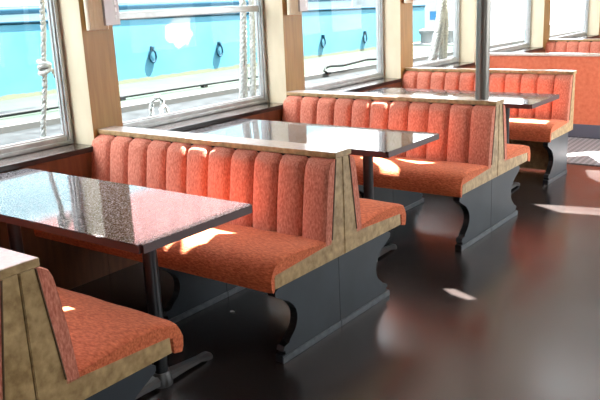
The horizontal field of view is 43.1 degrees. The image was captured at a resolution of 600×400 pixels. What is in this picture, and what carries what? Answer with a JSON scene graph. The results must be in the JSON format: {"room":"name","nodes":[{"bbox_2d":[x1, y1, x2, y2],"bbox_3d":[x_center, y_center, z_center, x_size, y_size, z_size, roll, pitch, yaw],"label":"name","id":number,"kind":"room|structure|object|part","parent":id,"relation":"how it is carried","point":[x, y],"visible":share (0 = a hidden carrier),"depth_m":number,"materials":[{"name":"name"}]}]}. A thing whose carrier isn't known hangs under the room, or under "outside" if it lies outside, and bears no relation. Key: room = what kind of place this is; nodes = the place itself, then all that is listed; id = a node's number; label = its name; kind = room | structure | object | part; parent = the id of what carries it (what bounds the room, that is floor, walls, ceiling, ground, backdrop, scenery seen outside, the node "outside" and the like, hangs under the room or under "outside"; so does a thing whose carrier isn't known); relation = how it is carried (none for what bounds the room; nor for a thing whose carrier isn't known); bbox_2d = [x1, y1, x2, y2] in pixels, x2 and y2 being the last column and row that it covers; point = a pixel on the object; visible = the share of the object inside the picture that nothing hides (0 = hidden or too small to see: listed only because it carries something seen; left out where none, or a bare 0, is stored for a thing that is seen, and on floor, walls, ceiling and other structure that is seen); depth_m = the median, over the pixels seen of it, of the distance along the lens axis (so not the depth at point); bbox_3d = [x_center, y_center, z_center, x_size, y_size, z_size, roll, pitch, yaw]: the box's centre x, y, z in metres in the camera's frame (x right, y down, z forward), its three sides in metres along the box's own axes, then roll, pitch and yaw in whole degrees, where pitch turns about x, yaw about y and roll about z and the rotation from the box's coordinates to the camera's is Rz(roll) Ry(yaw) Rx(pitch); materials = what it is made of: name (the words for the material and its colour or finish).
{"room":"ship interior","nodes":[
{"label":"ship interior","id":0,"kind":"room"},
{"bbox_2d":[0,43,521,145],"bbox_3d":[2.852,-1.949,10.879,1.059,0.510,28.000,8,18,36],"label":"floor","id":1,"kind":"structure","parent":0,"point":[34,133],"depth_m":6.25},
{"bbox_2d":[36,0,54,137],"bbox_3d":[-1.500,-0.908,4.382,0.080,1.279,0.168,8,18,36],"label":"rope","id":2,"kind":"object","parent":1,"relation":"on","point":[44,67],"visible":0.88,"depth_m":4.41,"materials":[{"name":"white fabric"}]},
{"bbox_2d":[149,94,168,116],"bbox_3d":[-1.027,-0.664,5.523,0.147,0.213,0.068,-4,15,-7],"label":"rope loop","id":3,"kind":"object","parent":1,"relation":"on","point":[157,96],"visible":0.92,"depth_m":5.51,"materials":[{"name":"white fabric"}]},
{"bbox_2d":[239,0,255,98],"bbox_3d":[-0.440,-1.339,5.845,0.168,1.297,0.212,8,18,36],"label":"rope","id":4,"kind":"object","parent":1,"relation":"on","point":[243,85],"visible":0.85,"depth_m":5.87,"materials":[{"name":"white fabric"}]},
{"bbox_2d":[323,57,376,73],"bbox_3d":[0.810,-1.633,9.023,0.050,0.108,1.838,8,18,36],"label":"rope","id":5,"kind":"object","parent":1,"relation":"on","point":[364,59],"visible":0.82,"depth_m":8.64,"materials":[{"name":"black"}]},
{"bbox_2d":[428,0,448,61],"bbox_3d":[1.526,-2.113,8.473,0.133,1.323,0.591,8,18,36],"label":"bundle","id":6,"kind":"object","parent":1,"relation":"on","point":[439,45],"visible":0.88,"depth_m":8.54,"materials":[{"name":"white fabric"}]},
{"bbox_2d":[0,21,583,125],"bbox_3d":[1.743,-2.144,11.675,1.580,0.510,28.000,8,18,36],"label":"deck","id":7,"kind":"object","parent":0,"point":[316,65],"visible":0.25,"depth_m":8.28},
{"bbox_2d":[0,107,40,117],"bbox_3d":[-3.239,-0.342,4.843,0.220,0.043,3.720,8,18,36],"label":"channel","id":8,"kind":"object","parent":7,"relation":"on","point":[27,108],"visible":0.5,"depth_m":6.13,"materials":[{"name":"white metal"}]},
{"bbox_2d":[0,75,257,116],"bbox_3d":[-3.313,-0.232,4.402,0.062,0.119,9.900,8,18,36],"label":"pipe rail","id":9,"kind":"object","parent":7,"relation":"on","point":[204,85],"visible":0.64,"depth_m":6.91,"materials":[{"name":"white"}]},
{"bbox_2d":[0,4,425,100],"bbox_3d":[-2.518,-1.393,7.334,0.100,0.911,15.901,8,18,36],"label":"bulwark","id":10,"kind":"object","parent":7,"relation":"on","point":[146,49],"visible":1,"depth_m":8.78,"materials":[{"name":"blue paint"}]},
{"bbox_2d":[0,30,582,133],"bbox_3d":[2.401,-2.058,11.194,0.060,0.510,28.000,8,18,36],"label":"trim","id":11,"kind":"structure","parent":7,"relation":"attached to","point":[56,120],"depth_m":6.85,"materials":[{"name":"grey"}]},
{"bbox_2d":[413,28,452,45],"bbox_3d":[2.303,-2.732,12.754,0.900,0.293,0.400,8,18,36],"label":"bollard","id":12,"kind":"object","parent":7,"relation":"on","point":[426,33],"visible":0.51,"depth_m":12.76,"materials":[{"name":"grey metal"}]},
{"bbox_2d":[0,37,599,289],"bbox_3d":[1.539,-1.020,8.146,0.240,0.752,20.200,8,18,36],"label":"wall","id":13,"kind":"structure","parent":0,"point":[70,266],"depth_m":4.30,"materials":[{"name":"brown wood"}]},
{"bbox_2d":[0,0,73,158],"bbox_3d":[-1.906,-0.757,3.601,0.062,1.366,1.818,8,18,36],"label":"window","id":14,"kind":"structure","parent":13,"relation":"in","point":[66,138],"depth_m":4.30,"materials":[{"name":"metal"}]},
{"bbox_2d":[0,143,92,172],"bbox_3d":[-1.783,-0.097,3.704,0.197,0.031,1.818,8,18,36],"label":"windowsill","id":15,"kind":"structure","parent":13,"relation":"attached to","point":[60,152],"depth_m":4.13,"materials":[{"name":"brown wood"}]},
{"bbox_2d":[57,0,122,144],"bbox_3d":[-1.236,-1.045,4.321,0.240,1.497,0.220,8,18,36],"label":"pillar","id":16,"kind":"structure","parent":13,"relation":"attached to","point":[89,56],"depth_m":4.32,"materials":[{"name":"brown wood"}]},
{"bbox_2d":[83,0,119,30],"bbox_3d":[-1.114,-1.326,4.143,0.057,0.775,0.210,8,18,36],"label":"wall lamp","id":17,"kind":"object","parent":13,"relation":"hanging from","point":[99,14],"visible":1,"depth_m":4.21,"materials":[{"name":"fabric"}]},
{"bbox_2d":[119,0,267,127],"bbox_3d":[-0.763,-1.202,5.084,0.062,1.366,1.588,8,18,36],"label":"window","id":18,"kind":"structure","parent":13,"relation":"in","point":[257,8],"depth_m":5.34,"materials":[{"name":"metal"}]},
{"bbox_2d":[146,102,282,131],"bbox_3d":[-0.639,-0.542,5.187,0.197,0.031,1.588,8,18,36],"label":"windowsill","id":19,"kind":"structure","parent":13,"relation":"attached to","point":[188,124],"depth_m":5.22,"materials":[{"name":"brown wood"}]},
{"bbox_2d":[262,0,304,102],"bbox_3d":[-0.154,-1.466,5.723,0.240,1.497,0.240,8,18,36],"label":"trim","id":20,"kind":"structure","parent":13,"relation":"attached to","point":[283,33],"depth_m":5.71,"materials":[{"name":"brown wood"}]},
{"bbox_2d":[287,0,307,14],"bbox_3d":[-0.036,-1.748,5.541,0.057,0.770,0.210,8,18,36],"label":"window curtain","id":21,"kind":"object","parent":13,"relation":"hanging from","point":[294,7],"visible":1,"depth_m":5.61,"materials":[{"name":"fabric"}]},
{"bbox_2d":[305,0,383,90],"bbox_3d":[0.301,-1.616,6.463,0.062,1.366,1.508,8,18,36],"label":"window","id":22,"kind":"structure","parent":13,"relation":"in","point":[379,74],"depth_m":7.01,"materials":[{"name":"metal"}]},
{"bbox_2d":[324,78,401,91],"bbox_3d":[0.424,-0.956,6.566,0.197,0.031,1.508,8,18,36],"label":"trim","id":23,"kind":"structure","parent":13,"relation":"attached to","point":[371,84],"depth_m":6.71,"materials":[{"name":"brown wood"}]},
{"bbox_2d":[383,0,412,77],"bbox_3d":[0.885,-1.870,7.072,0.240,1.497,0.240,8,18,36],"label":"trim","id":24,"kind":"structure","parent":13,"relation":"attached to","point":[397,14],"depth_m":7.07,"materials":[{"name":"brown wood"}]},
{"bbox_2d":[413,0,459,66],"bbox_3d":[1.308,-2.008,7.769,0.062,1.366,1.398,8,18,36],"label":"window","id":25,"kind":"structure","parent":13,"relation":"in","point":[456,5],"depth_m":8.31,"materials":[{"name":"metal"}]},
{"bbox_2d":[436,62,474,67],"bbox_3d":[1.431,-1.348,7.872,0.197,0.031,1.398,8,18,36],"label":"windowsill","id":26,"kind":"structure","parent":13,"relation":"attached to","point":[457,64],"depth_m":8.15,"materials":[{"name":"brown wood"}]},
{"bbox_2d":[459,0,476,64],"bbox_3d":[1.913,-2.270,8.405,0.240,1.497,0.420,8,18,36],"label":"trim","id":27,"kind":"structure","parent":13,"relation":"attached to","point":[468,8],"depth_m":8.32,"materials":[{"name":"brown wood"}]},
{"bbox_2d":[490,0,530,51],"bbox_3d":[2.493,-2.469,9.306,0.062,1.366,1.748,8,18,36],"label":"window","id":28,"kind":"structure","parent":13,"relation":"in","point":[526,44],"depth_m":9.99,"materials":[{"name":"metal"}]},
{"bbox_2d":[509,47,543,52],"bbox_3d":[2.616,-1.809,9.409,0.197,0.031,1.748,8,18,36],"label":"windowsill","id":29,"kind":"structure","parent":13,"relation":"attached to","point":[529,49],"depth_m":9.73,"materials":[{"name":"brown wood"}]},
{"bbox_2d":[529,0,550,48],"bbox_3d":[3.151,-2.752,10.011,0.240,1.497,0.250,8,18,36],"label":"trim","id":30,"kind":"structure","parent":13,"relation":"attached to","point":[540,9],"depth_m":10.01,"materials":[{"name":"brown wood"}]},
{"bbox_2d":[550,0,588,38],"bbox_3d":[3.838,-2.993,11.051,0.062,1.366,2.278,8,18,36],"label":"window","id":31,"kind":"structure","parent":13,"relation":"in","point":[586,3],"depth_m":11.94,"materials":[{"name":"metal"}]},
{"bbox_2d":[570,35,598,38],"bbox_3d":[3.961,-2.333,11.154,0.197,0.031,2.278,8,18,36],"label":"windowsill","id":32,"kind":"structure","parent":13,"relation":"attached to","point":[584,36],"depth_m":11.67,"materials":[{"name":"brown wood"}]},
{"bbox_2d":[587,0,599,36],"bbox_3d":[4.669,-3.343,11.980,0.240,1.497,0.300,8,18,36],"label":"trim","id":33,"kind":"structure","parent":13,"relation":"attached to","point":[594,5],"depth_m":11.96,"materials":[{"name":"brown wood"}]},
{"bbox_2d":[70,136,599,399],"bbox_3d":[3.886,-0.282,6.558,6.040,0.060,20.600,8,18,36],"label":"floor","id":34,"kind":"structure","parent":0,"point":[513,314],"depth_m":3.72,"materials":[{"name":"plastic"}]},
{"bbox_2d":[0,247,182,399],"bbox_3d":[-1.408,0.495,2.702,1.653,0.873,1.158,8,18,36],"label":"bench","id":35,"kind":"object","parent":34,"relation":"on","point":[57,343],"visible":1,"depth_m":2.28,"materials":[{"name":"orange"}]},
{"bbox_3d":[-1.496,0.317,2.553,1.645,0.391,0.110,8,18,36],"label":"backrest","id":36,"kind":"part","parent":35,"relation":"part of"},
{"bbox_3d":[-0.947,0.488,1.972,0.045,0.468,0.532,8,18,36],"label":"panel","id":37,"kind":"part","parent":35,"relation":"part of","materials":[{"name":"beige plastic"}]},
{"bbox_3d":[-1.368,0.268,2.717,1.645,0.391,0.110,8,18,36],"label":"backrest","id":38,"kind":"part","parent":35,"relation":"part of","materials":[{"name":"orange fabric"}]},
{"bbox_3d":[-1.211,0.420,2.959,1.636,0.140,0.494,8,18,36],"label":"seat","id":39,"kind":"part","parent":35,"relation":"part of","materials":[{"name":"orange fabric"}]},
{"bbox_3d":[-0.653,0.773,2.495,0.040,0.377,0.484,8,18,36],"label":"panel","id":40,"kind":"part","parent":35,"relation":"part of","materials":[{"name":"grey paint"}]},
{"bbox_2d":[0,168,251,399],"bbox_3d":[-0.977,0.357,3.391,1.560,0.750,0.606,8,18,36],"label":"table","id":41,"kind":"object","parent":34,"relation":"on","point":[125,217],"visible":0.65,"depth_m":3.09,"materials":[{"name":"laminate"}]},
{"bbox_3d":[-1.354,0.294,3.663,0.170,0.672,0.170,8,18,36],"label":"leg","id":42,"kind":"part","parent":41,"relation":"part of","materials":[{"name":"black metal"}]},
{"bbox_3d":[-0.598,0.407,3.114,0.170,0.672,0.170,8,18,36],"label":"leg","id":43,"kind":"part","parent":41,"relation":"part of","materials":[{"name":"black metal"}]},
{"bbox_2d":[34,126,405,363],"bbox_3d":[-0.437,0.093,4.052,1.653,0.873,1.158,8,18,36],"label":"bench","id":44,"kind":"object","parent":34,"relation":"on","point":[308,241],"visible":0.85,"depth_m":3.60,"materials":[{"name":"orange fabric"}]},
{"bbox_3d":[-0.645,0.176,3.782,1.636,0.140,0.456,8,18,36],"label":"seat","id":45,"kind":"part","parent":44,"relation":"part of","materials":[{"name":"orange fabric"}]},
{"bbox_3d":[-0.563,0.396,3.899,0.040,0.377,0.484,8,18,36],"label":"panel","id":46,"kind":"part","parent":44,"relation":"part of","materials":[{"name":"grey paint"}]},
{"bbox_3d":[-0.530,0.564,3.939,0.007,0.030,0.460,8,18,36],"label":"kick moulding","id":47,"kind":"part","parent":44,"relation":"part of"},
{"bbox_3d":[-0.524,-0.085,3.902,1.645,0.391,0.110,8,18,36],"label":"backrest","id":48,"kind":"part","parent":44,"relation":"part of","materials":[{"name":"orange fabric"}]},
{"bbox_3d":[-0.274,0.283,4.275,0.040,0.377,0.484,8,18,36],"label":"panel","id":49,"kind":"part","parent":44,"relation":"part of","materials":[{"name":"grey paint"}]},
{"bbox_3d":[-0.255,0.457,4.296,0.007,0.030,0.460,8,18,36],"label":"kick moulding","id":50,"kind":"part","parent":44,"relation":"part of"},
{"bbox_3d":[0.029,0.484,3.469,0.040,0.377,0.484,8,18,36],"label":"panel","id":51,"kind":"part","parent":44,"relation":"part of","materials":[{"name":"grey paint"}]},
{"bbox_3d":[0.025,0.086,3.321,0.045,0.468,0.532,8,18,36],"label":"panel","id":52,"kind":"part","parent":44,"relation":"part of","materials":[{"name":"beige plastic"}]},
{"bbox_3d":[0.062,0.652,3.509,0.007,0.030,0.460,8,18,36],"label":"kick moulding","id":53,"kind":"part","parent":44,"relation":"part of","materials":[{"name":"grey metal"}]},
{"bbox_3d":[-0.397,-0.134,4.067,1.645,0.391,0.110,8,18,36],"label":"backrest","id":54,"kind":"part","parent":44,"relation":"part of","materials":[{"name":"orange fabric"}]},
{"bbox_3d":[0.318,0.371,3.845,0.040,0.377,0.484,8,18,36],"label":"panel","id":55,"kind":"part","parent":44,"relation":"part of","materials":[{"name":"grey paint"}]},
{"bbox_3d":[0.338,0.545,3.866,0.007,0.030,0.460,8,18,36],"label":"kick moulding","id":56,"kind":"part","parent":44,"relation":"part of","materials":[{"name":"grey metal"}]},
{"bbox_3d":[0.343,-0.038,3.734,0.045,0.468,0.532,8,18,36],"label":"panel","id":57,"kind":"part","parent":44,"relation":"part of","materials":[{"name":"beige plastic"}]},
{"bbox_3d":[-0.240,0.019,4.309,1.636,0.140,0.494,8,18,36],"label":"seat","id":58,"kind":"part","parent":44,"relation":"part of","materials":[{"name":"orange fabric"}]},
{"bbox_2d":[182,118,438,260],"bbox_3d":[0.026,-0.050,4.754,1.560,0.750,0.606,8,18,36],"label":"table","id":59,"kind":"object","parent":34,"relation":"on","point":[369,143],"visible":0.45,"depth_m":4.50,"materials":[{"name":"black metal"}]},
{"bbox_3d":[0.405,0.000,4.477,0.170,0.672,0.170,8,18,36],"label":"leg","id":60,"kind":"part","parent":59,"relation":"part of","materials":[{"name":"black metal"}]},
{"bbox_2d":[282,90,530,250],"bbox_3d":[0.628,-0.310,5.393,1.653,0.873,1.158,8,18,36],"label":"bench","id":61,"kind":"object","parent":34,"relation":"on","point":[472,162],"visible":0.66,"depth_m":4.94,"materials":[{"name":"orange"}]},
{"bbox_3d":[0.502,-0.007,5.240,0.040,0.377,0.484,8,18,36],"label":"panel","id":62,"kind":"part","parent":61,"relation":"part of","materials":[{"name":"grey paint"}]},
{"bbox_3d":[0.541,-0.488,5.243,1.645,0.391,0.110,8,18,36],"label":"backrest","id":63,"kind":"part","parent":61,"relation":"part of","materials":[{"name":"orange fabric"}]},
{"bbox_3d":[0.791,-0.120,5.616,0.040,0.377,0.484,8,18,36],"label":"panel","id":64,"kind":"part","parent":61,"relation":"part of","materials":[{"name":"grey paint"}]},
{"bbox_3d":[0.810,0.053,5.637,0.007,0.030,0.460,8,18,36],"label":"kick moulding","id":65,"kind":"part","parent":61,"relation":"part of","materials":[{"name":"grey wood"}]},
{"bbox_3d":[0.419,-0.227,5.123,1.636,0.140,0.456,8,18,36],"label":"seat","id":66,"kind":"part","parent":61,"relation":"part of","materials":[{"name":"orange fabric"}]},
{"bbox_3d":[1.094,0.081,4.810,0.040,0.377,0.484,8,18,36],"label":"panel","id":67,"kind":"part","parent":61,"relation":"part of","materials":[{"name":"grey paint"}]},
{"bbox_3d":[1.127,0.248,4.850,0.007,0.030,0.460,8,18,36],"label":"kick moulding","id":68,"kind":"part","parent":61,"relation":"part of","materials":[{"name":"grey metal"}]},
{"bbox_3d":[1.090,-0.318,4.662,0.045,0.468,0.532,8,18,36],"label":"panel","id":69,"kind":"part","parent":61,"relation":"part of","materials":[{"name":"beige wood"}]},
{"bbox_2d":[475,0,490,99],"bbox_3d":[1.133,-1.308,4.679,0.085,1.377,0.085,8,18,36],"label":"support pole","id":70,"kind":"object","parent":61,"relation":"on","point":[483,19],"visible":1,"depth_m":4.74,"materials":[{"name":"metal"}]},
{"bbox_3d":[1.403,0.141,5.207,0.007,0.030,0.460,8,18,36],"label":"kick moulding","id":71,"kind":"part","parent":61,"relation":"part of","materials":[{"name":"grey wood"}]},
{"bbox_3d":[0.668,-0.538,5.408,1.645,0.391,0.110,8,18,36],"label":"backrest","id":72,"kind":"part","parent":61,"relation":"part of","materials":[{"name":"orange fabric"}]},
{"bbox_3d":[1.383,-0.032,5.186,0.040,0.377,0.484,8,18,36],"label":"panel","id":73,"kind":"part","parent":61,"relation":"part of","materials":[{"name":"grey paint"}]},
{"bbox_3d":[1.408,-0.442,5.075,0.045,0.468,0.532,8,18,36],"label":"panel","id":74,"kind":"part","parent":61,"relation":"part of","materials":[{"name":"beige wood"}]},
{"bbox_3d":[0.825,-0.385,5.649,1.636,0.140,0.494,8,18,36],"label":"seat","id":75,"kind":"part","parent":61,"relation":"part of","materials":[{"name":"orange fabric"}]},
{"bbox_2d":[362,87,558,188],"bbox_3d":[1.203,-0.473,6.147,1.560,0.750,0.606,8,18,36],"label":"table","id":76,"kind":"object","parent":34,"relation":"on","point":[516,100],"visible":0.23,"depth_m":5.90,"materials":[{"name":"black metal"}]},
{"bbox_3d":[1.582,-0.422,5.870,0.170,0.672,0.170,8,18,36],"label":"leg","id":77,"kind":"part","parent":76,"relation":"part of","materials":[{"name":"black metal"}]},
{"bbox_2d":[402,67,576,184],"bbox_3d":[1.507,-0.677,6.625,1.565,0.873,0.578,8,18,36],"label":"bench","id":78,"kind":"object","parent":34,"relation":"on","point":[545,128],"visible":0.38,"depth_m":6.39,"materials":[{"name":"orange fabric"}]},
{"bbox_3d":[1.592,-0.922,6.699,1.557,0.391,0.110,8,18,36],"label":"backrest","id":79,"kind":"part","parent":78,"relation":"part of","materials":[{"name":"orange fabric"}]},
{"bbox_3d":[1.470,-0.661,6.579,1.548,0.140,0.456,8,18,36],"label":"seat","id":80,"kind":"part","parent":78,"relation":"part of","materials":[{"name":"orange fabric"}]},
{"bbox_3d":[2.113,-0.360,6.296,0.040,0.377,0.498,8,18,36],"label":"panel","id":81,"kind":"part","parent":78,"relation":"part of","materials":[{"name":"grey paint"}]},
{"bbox_3d":[2.147,-0.192,6.337,0.007,0.030,0.474,8,18,36],"label":"kick moulding","id":82,"kind":"part","parent":78,"relation":"part of","materials":[{"name":"grey metal"}]},
{"bbox_3d":[2.109,-0.758,6.149,0.045,0.468,0.546,8,18,36],"label":"panel","id":83,"kind":"part","parent":78,"relation":"part of","materials":[{"name":"orange fabric"}]},
{"bbox_2d":[490,52,599,137],"bbox_3d":[2.989,-1.091,7.942,2.310,0.868,0.110,8,18,36],"label":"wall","id":84,"kind":"structure","parent":34,"relation":"on","point":[586,118],"depth_m":7.95,"materials":[{"name":"orange fabric"}]},
{"bbox_2d":[545,39,599,52],"bbox_3d":[4.001,-1.642,9.837,1.653,0.873,1.158,8,18,36],"label":"bench","id":85,"kind":"object","parent":34,"relation":"on","point":[552,45],"visible":0.26,"depth_m":9.91,"materials":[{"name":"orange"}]},
{"bbox_2d":[567,137,599,165],"bbox_3d":[2.911,-0.457,7.245,2.650,0.008,1.220,8,18,36],"label":"floor mat","id":86,"kind":"object","parent":34,"relation":"on","point":[583,151],"visible":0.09,"depth_m":7.29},
{"label":"outside","id":87,"kind":"structure","parent":0,"visible":0},
{"bbox_2d":[353,0,525,38],"bbox_3d":[3.609,-4.863,19.729,3.650,1.450,6.115,8,18,36],"label":"deckhouse","id":88,"kind":"object","parent":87,"point":[506,15],"visible":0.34,"depth_m":18.23,"materials":[{"name":"grey"}]},
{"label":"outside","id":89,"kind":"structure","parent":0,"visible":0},
{"bbox_2d":[0,0,352,20],"bbox_3d":[-6.338,-2.870,9.511,3.070,4.300,21.400,8,18,36],"label":"ship","id":90,"kind":"object","parent":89,"point":[9,9],"visible":0.04,"depth_m":12.24,"materials":[{"name":"paint"}]}
]}

